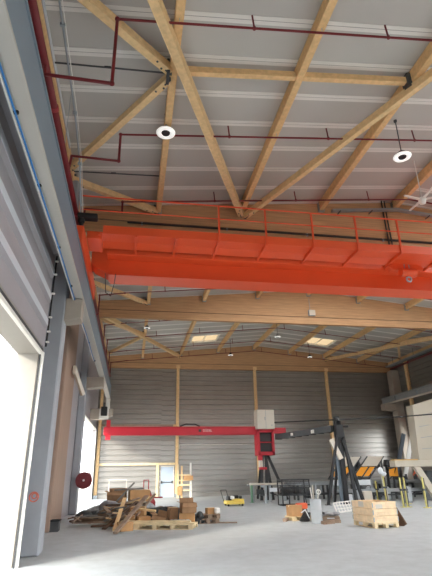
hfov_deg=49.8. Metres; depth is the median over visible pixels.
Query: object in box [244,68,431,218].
brace
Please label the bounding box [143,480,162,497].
trolley
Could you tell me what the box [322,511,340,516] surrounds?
sheet
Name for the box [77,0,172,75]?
brace
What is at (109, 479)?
barrier
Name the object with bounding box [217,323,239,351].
purlin
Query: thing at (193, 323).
purlin
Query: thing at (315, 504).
drum
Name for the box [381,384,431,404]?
beam
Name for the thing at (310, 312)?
junction box
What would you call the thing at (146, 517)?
cardboard box
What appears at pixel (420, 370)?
wall
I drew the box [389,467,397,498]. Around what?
panel
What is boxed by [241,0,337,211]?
purlin
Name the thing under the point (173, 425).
rail
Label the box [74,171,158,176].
rod
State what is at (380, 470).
wrapped part
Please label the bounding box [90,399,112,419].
bracket
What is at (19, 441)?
trim
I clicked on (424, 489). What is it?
post
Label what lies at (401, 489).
post
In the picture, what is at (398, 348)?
brace
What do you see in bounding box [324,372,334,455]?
wall post
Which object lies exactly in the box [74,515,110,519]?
plank
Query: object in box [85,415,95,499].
trim
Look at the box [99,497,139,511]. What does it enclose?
plank
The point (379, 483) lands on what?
conveyor
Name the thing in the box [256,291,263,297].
purlin
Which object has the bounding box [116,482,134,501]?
plank
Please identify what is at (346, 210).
cable tray
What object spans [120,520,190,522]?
board
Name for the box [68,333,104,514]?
concrete column
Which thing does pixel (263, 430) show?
gantry
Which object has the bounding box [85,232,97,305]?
plate
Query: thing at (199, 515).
sheet
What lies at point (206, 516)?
pallet
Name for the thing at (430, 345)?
purlin
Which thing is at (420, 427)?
machine
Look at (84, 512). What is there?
sacks
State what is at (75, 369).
light fixture
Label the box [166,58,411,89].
strut
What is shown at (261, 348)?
branch
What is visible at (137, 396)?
wall
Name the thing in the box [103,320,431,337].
branch
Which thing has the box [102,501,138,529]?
plank
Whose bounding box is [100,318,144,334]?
brace
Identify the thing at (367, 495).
base cabinet
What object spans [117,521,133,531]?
cardboard box
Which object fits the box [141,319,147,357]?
purlin
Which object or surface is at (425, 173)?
purlin
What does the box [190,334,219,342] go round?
window
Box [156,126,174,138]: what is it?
diffuser
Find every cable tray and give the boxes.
[331,208,431,218]
[385,347,431,367]
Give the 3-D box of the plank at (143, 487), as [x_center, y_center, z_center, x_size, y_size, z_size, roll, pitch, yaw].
[-3.686,8.555,19.775,1.218,0.102,0.412,1,-22,-5]
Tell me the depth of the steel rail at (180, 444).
35.73 m
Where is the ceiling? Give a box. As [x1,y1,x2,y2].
[45,0,431,362]
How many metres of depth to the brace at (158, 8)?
10.91 m
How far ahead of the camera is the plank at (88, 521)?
16.16 m
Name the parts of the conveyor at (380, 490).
rail, rail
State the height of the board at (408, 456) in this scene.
4.103 m
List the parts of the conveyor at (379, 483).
rail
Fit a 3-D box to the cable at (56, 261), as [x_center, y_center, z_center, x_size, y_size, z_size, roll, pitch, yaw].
[-3.933,0.284,11.181,0.092,2.302,0.107,3,-22,-9]
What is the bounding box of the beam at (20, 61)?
[0,0,110,399]
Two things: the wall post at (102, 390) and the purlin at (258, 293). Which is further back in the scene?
the wall post at (102, 390)
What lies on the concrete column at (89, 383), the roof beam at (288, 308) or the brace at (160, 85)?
the roof beam at (288, 308)
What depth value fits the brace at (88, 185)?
14.91 m
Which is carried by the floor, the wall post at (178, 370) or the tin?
the wall post at (178, 370)
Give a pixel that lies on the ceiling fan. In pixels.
(422, 200)
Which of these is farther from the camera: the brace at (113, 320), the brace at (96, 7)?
the brace at (113, 320)
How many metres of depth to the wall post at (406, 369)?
37.38 m
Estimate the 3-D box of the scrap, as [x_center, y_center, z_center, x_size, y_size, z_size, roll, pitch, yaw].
[-2.359,7.444,15.610,0.740,0.140,0.092,-8,-23,17]
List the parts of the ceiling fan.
blade, blade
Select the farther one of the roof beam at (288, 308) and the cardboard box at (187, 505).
the roof beam at (288, 308)
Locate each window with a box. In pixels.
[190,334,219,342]
[304,337,337,346]
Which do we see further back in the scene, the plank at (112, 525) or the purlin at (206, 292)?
the purlin at (206, 292)
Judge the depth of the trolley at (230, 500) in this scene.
24.27 m
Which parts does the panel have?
panel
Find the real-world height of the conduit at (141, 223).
0.100 m
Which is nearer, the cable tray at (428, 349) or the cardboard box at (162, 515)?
the cardboard box at (162, 515)
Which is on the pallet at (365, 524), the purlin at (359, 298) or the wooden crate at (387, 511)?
the wooden crate at (387, 511)
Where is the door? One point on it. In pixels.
(166, 476)
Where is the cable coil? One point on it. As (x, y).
(305, 517)
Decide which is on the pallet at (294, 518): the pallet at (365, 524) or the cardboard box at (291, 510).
the cardboard box at (291, 510)
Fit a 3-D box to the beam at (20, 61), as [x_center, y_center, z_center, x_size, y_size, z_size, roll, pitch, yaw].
[-3.760,-0.123,12.893,0.250,0.910,38.200,3,-22,-9]
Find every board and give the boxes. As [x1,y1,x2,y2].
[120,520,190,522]
[133,522,194,524]
[395,433,405,493]
[397,508,406,525]
[403,437,411,478]
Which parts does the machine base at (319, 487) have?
rail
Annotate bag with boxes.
[147,506,179,519]
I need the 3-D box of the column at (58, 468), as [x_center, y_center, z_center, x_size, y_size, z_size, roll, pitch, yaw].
[-5.651,3.539,17.585,0.220,9.900,2.700,3,-22,-9]
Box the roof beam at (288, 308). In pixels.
[97,292,431,329]
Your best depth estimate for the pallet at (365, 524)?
14.38 m
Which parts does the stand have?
leg, motor, leg, leg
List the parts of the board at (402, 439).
panel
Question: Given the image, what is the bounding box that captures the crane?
[76,195,431,299]
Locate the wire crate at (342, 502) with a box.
[333,501,354,513]
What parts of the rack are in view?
card panel, card panel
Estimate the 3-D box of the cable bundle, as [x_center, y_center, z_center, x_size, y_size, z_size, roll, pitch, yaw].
[6.544,-2.495,17.826,0.243,1.903,0.114,3,-22,-9]
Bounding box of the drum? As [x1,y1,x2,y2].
[309,483,322,523]
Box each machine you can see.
[383,459,395,496]
[389,399,431,500]
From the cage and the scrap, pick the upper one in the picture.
the cage
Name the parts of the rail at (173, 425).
rail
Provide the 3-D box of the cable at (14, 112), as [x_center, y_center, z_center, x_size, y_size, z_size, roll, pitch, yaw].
[-2.940,-1.631,7.762,0.082,0.087,26.025,3,-22,-9]
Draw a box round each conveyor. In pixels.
[290,480,421,499]
[337,487,422,499]
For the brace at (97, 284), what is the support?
attached to the purlin at (149, 287)
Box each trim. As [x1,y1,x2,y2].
[0,284,44,568]
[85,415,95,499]
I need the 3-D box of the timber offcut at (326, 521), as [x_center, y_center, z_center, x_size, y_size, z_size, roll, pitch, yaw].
[3.759,7.853,15.588,0.500,0.100,0.140,11,-24,-28]
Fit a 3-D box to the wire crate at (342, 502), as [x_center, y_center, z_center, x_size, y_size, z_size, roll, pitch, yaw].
[4.985,8.593,18.112,0.893,0.534,0.595,3,-22,-9]
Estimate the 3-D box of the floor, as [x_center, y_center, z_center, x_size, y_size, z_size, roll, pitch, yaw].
[7.025,7.646,14.800,24.800,0.200,44.700,3,-22,-9]
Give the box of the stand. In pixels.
[247,483,293,502]
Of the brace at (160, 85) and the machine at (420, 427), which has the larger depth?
the machine at (420, 427)
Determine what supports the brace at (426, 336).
attached to the purlin at (412, 333)
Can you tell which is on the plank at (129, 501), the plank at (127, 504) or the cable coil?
the plank at (127, 504)
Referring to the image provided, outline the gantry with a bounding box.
[103,410,288,500]
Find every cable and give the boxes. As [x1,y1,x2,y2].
[0,62,95,361]
[45,256,58,346]
[274,414,431,422]
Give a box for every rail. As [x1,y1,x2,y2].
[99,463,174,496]
[102,424,175,426]
[179,444,253,448]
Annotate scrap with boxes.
[138,508,155,511]
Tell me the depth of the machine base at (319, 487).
30.62 m
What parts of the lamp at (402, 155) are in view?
suspension rod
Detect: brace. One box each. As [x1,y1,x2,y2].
[70,74,170,172]
[72,174,158,213]
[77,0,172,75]
[94,278,147,304]
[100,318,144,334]
[104,318,180,357]
[107,337,141,354]
[147,0,243,217]
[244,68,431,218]
[325,336,431,361]
[397,347,400,359]
[400,336,429,342]
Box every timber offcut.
[321,520,334,524]
[323,519,340,522]
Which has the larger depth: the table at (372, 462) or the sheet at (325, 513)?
the table at (372, 462)
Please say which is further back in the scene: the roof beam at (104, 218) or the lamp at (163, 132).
the roof beam at (104, 218)
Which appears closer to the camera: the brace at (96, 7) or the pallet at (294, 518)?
the brace at (96, 7)
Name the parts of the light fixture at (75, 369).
wall plate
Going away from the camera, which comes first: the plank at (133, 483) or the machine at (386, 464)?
the plank at (133, 483)
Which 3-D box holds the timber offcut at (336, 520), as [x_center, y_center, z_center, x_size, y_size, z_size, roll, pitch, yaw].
[3.944,7.955,15.855,0.600,0.100,0.140,-1,-22,0]
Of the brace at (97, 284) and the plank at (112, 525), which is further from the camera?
the brace at (97, 284)
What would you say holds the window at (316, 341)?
attached to the ceiling
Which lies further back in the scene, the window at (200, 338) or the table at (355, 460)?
the window at (200, 338)
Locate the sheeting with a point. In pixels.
(150, 505)
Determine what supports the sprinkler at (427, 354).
attached to the roof beam at (288, 308)
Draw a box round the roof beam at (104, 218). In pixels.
[81,202,431,246]
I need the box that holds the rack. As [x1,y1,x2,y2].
[177,463,192,497]
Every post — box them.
[93,389,103,498]
[174,369,179,496]
[253,370,259,494]
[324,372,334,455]
[375,481,378,499]
[382,476,387,500]
[399,478,406,507]
[402,478,411,506]
[403,361,413,404]
[421,477,431,507]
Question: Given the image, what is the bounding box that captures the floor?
[0,493,431,575]
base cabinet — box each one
[362,491,372,499]
[403,486,412,502]
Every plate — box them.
[37,0,79,211]
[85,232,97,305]
[100,321,108,358]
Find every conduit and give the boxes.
[58,0,82,211]
[127,222,431,243]
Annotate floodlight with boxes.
[99,402,108,418]
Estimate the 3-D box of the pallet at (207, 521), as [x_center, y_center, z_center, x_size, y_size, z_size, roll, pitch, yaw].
[-0.342,8.270,16.521,0.800,0.144,0.600,5,-22,-14]
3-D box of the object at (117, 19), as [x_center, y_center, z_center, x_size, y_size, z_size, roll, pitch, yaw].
[2.334,-4.829,9.688,11.094,2.912,0.100,3,-22,-9]
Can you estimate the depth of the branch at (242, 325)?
32.01 m
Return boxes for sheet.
[195,511,204,523]
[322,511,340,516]
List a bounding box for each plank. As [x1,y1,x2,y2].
[69,518,113,521]
[72,513,116,517]
[72,521,109,523]
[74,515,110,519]
[91,524,113,527]
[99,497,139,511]
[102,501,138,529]
[105,503,144,505]
[112,497,125,530]
[113,495,148,533]
[114,487,143,490]
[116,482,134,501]
[135,494,155,518]
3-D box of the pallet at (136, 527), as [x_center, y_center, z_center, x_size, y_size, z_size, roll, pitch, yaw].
[-1.909,7.804,15.270,2.500,0.144,0.900,-4,-22,7]
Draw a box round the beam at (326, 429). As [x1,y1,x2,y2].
[275,425,333,439]
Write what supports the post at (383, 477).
on the floor
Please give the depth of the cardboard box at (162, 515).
15.60 m
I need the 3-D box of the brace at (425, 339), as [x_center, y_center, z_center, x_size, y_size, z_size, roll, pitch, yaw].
[13.138,4.191,34.171,0.200,0.950,13.762,13,-26,-32]
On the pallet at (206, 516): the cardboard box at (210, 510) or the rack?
the cardboard box at (210, 510)
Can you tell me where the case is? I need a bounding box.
[295,503,307,511]
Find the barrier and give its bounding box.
[108,479,126,490]
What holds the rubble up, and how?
on the floor
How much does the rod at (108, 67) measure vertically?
0.225 m
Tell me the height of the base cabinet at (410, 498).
0.800 m
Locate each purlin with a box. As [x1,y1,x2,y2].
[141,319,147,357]
[147,286,151,303]
[156,0,185,212]
[180,321,196,354]
[203,289,210,300]
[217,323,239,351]
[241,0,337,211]
[253,324,279,349]
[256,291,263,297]
[288,326,326,353]
[319,42,431,209]
[322,327,374,357]
[357,296,367,302]
[357,329,426,362]
[388,344,431,364]
[391,160,431,207]
[405,298,424,309]
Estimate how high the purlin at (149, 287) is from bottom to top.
0.340 m
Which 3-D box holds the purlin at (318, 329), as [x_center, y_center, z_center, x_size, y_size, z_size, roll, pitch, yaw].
[7.240,3.102,33.482,0.200,0.340,12.660,3,-22,-9]
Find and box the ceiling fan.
[403,161,431,210]
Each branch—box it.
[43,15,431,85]
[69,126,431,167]
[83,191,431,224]
[98,289,431,311]
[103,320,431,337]
[106,325,419,352]
[108,338,399,362]
[110,348,382,373]
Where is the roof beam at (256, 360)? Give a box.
[108,346,389,372]
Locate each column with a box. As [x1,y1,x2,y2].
[20,180,83,556]
[44,287,78,532]
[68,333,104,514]
[381,370,413,478]
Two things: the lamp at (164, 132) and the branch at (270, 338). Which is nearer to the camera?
the lamp at (164, 132)
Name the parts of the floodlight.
plate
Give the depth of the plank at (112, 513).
16.23 m
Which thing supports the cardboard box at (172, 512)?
on the pallet at (136, 527)
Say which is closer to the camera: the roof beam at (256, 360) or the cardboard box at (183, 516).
the cardboard box at (183, 516)
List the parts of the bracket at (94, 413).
seat plate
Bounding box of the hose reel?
[75,472,91,488]
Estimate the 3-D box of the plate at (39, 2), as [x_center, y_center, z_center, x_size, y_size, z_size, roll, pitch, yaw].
[-3.500,-5.243,9.463,0.120,0.320,14.100,3,-22,-9]
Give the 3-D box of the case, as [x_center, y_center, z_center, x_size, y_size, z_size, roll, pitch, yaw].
[3.160,8.158,17.158,0.400,0.416,0.300,3,-22,-9]
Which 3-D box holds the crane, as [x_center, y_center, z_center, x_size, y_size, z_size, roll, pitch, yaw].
[6.789,-0.433,15.675,21.940,2.504,4.300,3,-22,-9]
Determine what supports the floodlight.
attached to the bracket at (94, 413)
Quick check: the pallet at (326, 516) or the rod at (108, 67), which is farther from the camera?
the pallet at (326, 516)
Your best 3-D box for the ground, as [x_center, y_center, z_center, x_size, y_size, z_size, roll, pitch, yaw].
[7.350,7.792,14.638,140.000,0.200,150.000,3,-22,-9]
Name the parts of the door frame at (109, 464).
rail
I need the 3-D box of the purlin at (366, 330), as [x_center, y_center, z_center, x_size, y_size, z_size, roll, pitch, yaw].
[10.251,3.529,33.869,0.200,0.340,12.660,3,-22,-9]
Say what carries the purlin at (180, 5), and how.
attached to the roof beam at (104, 218)
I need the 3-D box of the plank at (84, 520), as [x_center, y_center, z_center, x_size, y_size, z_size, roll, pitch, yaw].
[-4.304,8.129,16.282,1.626,0.102,0.132,0,-22,-3]
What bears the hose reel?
attached to the concrete column at (89, 383)
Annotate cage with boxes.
[277,479,310,505]
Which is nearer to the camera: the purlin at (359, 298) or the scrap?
the scrap
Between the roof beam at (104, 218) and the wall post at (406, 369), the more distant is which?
the wall post at (406, 369)
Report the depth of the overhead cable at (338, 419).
25.50 m
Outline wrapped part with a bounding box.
[378,467,388,500]
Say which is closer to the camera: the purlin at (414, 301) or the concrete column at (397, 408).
the purlin at (414, 301)
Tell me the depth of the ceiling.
12.63 m
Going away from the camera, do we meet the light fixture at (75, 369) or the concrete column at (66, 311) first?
the concrete column at (66, 311)
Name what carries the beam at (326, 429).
attached to the a-frame
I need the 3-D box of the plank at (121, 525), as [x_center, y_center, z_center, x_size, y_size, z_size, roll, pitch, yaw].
[-2.723,7.321,15.148,0.150,0.914,2.789,-5,-22,10]
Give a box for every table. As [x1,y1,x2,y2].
[328,456,362,498]
[355,456,383,488]
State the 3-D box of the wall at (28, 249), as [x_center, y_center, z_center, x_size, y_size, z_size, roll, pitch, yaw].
[-5.037,2.203,14.708,0.785,10.255,44.250,3,-22,-9]
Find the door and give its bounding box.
[159,466,173,496]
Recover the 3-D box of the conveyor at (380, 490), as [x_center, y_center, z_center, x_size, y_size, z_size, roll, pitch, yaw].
[10.286,11.830,26.677,6.900,0.620,0.800,3,-22,-9]
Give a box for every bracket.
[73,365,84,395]
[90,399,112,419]
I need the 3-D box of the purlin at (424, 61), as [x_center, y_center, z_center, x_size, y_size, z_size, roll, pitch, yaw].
[5.158,-5.639,11.219,0.200,0.340,14.100,3,-22,-9]
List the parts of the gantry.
leg, leg, head frame, leg, leg, leg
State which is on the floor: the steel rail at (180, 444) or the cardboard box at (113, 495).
the cardboard box at (113, 495)
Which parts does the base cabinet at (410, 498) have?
door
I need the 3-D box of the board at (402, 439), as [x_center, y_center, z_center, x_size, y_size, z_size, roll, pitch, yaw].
[13.321,12.562,33.417,1.427,4.103,0.207,4,-22,-12]
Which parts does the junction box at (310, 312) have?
lid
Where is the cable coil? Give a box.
[299,509,310,521]
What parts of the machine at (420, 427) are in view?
support leg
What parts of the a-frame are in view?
leg, leg, beige plate, head plate, leg, leg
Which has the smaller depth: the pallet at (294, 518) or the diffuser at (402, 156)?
the diffuser at (402, 156)
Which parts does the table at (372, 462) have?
frame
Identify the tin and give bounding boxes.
[214,507,219,513]
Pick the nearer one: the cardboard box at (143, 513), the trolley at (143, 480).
the cardboard box at (143, 513)
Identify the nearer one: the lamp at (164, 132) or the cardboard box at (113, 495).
the lamp at (164, 132)
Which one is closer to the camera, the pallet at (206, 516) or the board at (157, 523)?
the board at (157, 523)
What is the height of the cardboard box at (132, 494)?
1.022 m
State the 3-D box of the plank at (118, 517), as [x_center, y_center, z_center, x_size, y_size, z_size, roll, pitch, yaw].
[-3.220,7.539,15.570,0.120,0.861,2.135,0,-22,-3]
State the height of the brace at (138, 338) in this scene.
0.611 m
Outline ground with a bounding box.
[77,488,87,507]
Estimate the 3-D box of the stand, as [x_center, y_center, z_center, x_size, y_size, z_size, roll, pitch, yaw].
[3.304,11.851,26.962,2.775,1.020,1.940,3,-22,-9]
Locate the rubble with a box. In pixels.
[111,506,163,522]
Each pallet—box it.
[133,522,197,529]
[199,519,218,523]
[203,513,219,518]
[285,515,310,520]
[310,515,339,519]
[354,520,398,528]
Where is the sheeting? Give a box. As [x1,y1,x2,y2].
[87,500,154,510]
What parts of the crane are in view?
drive motor, corner plate, railing post, rail, rail, railing post, railing post, railing post, railing post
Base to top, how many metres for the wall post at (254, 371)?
9.380 m
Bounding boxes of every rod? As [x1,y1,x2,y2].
[55,62,163,73]
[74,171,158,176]
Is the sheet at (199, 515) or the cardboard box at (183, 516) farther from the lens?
the sheet at (199, 515)
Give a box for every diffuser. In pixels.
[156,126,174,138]
[393,151,411,161]
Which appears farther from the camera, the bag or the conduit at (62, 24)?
the bag
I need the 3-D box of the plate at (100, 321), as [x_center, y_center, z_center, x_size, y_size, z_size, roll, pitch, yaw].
[-7.428,3.211,30.730,0.120,0.320,12.660,3,-22,-9]
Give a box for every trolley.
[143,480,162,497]
[220,490,244,505]
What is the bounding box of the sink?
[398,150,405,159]
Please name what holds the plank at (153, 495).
on the pallet at (136, 527)
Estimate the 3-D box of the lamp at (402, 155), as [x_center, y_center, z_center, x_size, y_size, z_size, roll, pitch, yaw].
[5.283,-4.317,13.447,0.500,1.320,0.500,3,-22,-9]
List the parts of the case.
lid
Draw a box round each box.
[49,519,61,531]
[105,488,126,502]
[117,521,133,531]
[128,489,149,501]
[130,506,146,515]
[136,515,150,519]
[150,510,167,519]
[167,507,178,519]
[177,497,196,512]
[179,513,194,521]
[205,507,214,513]
[286,505,302,516]
[308,304,315,315]
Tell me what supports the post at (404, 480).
on the floor
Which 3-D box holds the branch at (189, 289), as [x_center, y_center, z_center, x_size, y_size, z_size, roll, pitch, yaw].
[3.614,0.617,24.225,18.910,2.662,0.100,3,-22,-9]
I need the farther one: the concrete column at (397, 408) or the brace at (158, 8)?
the concrete column at (397, 408)
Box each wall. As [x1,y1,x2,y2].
[0,0,98,518]
[91,368,402,498]
[390,351,431,478]
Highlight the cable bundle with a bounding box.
[381,201,392,244]
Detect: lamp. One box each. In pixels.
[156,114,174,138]
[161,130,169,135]
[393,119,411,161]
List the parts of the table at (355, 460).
frame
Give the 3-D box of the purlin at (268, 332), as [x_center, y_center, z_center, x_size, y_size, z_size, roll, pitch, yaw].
[4.230,2.675,33.096,0.200,0.340,12.660,3,-22,-9]
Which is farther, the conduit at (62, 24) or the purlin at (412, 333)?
the purlin at (412, 333)
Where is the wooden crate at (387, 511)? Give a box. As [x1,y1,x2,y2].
[351,500,398,522]
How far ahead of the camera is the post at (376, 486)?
26.14 m
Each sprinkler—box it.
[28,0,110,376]
[390,352,431,369]
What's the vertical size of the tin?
0.200 m
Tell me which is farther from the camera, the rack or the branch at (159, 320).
the rack
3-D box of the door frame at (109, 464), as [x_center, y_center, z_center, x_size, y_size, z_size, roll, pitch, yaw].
[-5.766,14.028,33.904,5.530,2.360,0.110,3,-22,-9]
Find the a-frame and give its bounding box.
[325,416,364,504]
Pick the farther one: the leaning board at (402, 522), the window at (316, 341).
the window at (316, 341)
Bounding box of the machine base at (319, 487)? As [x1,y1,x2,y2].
[300,479,421,497]
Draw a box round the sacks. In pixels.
[75,510,116,518]

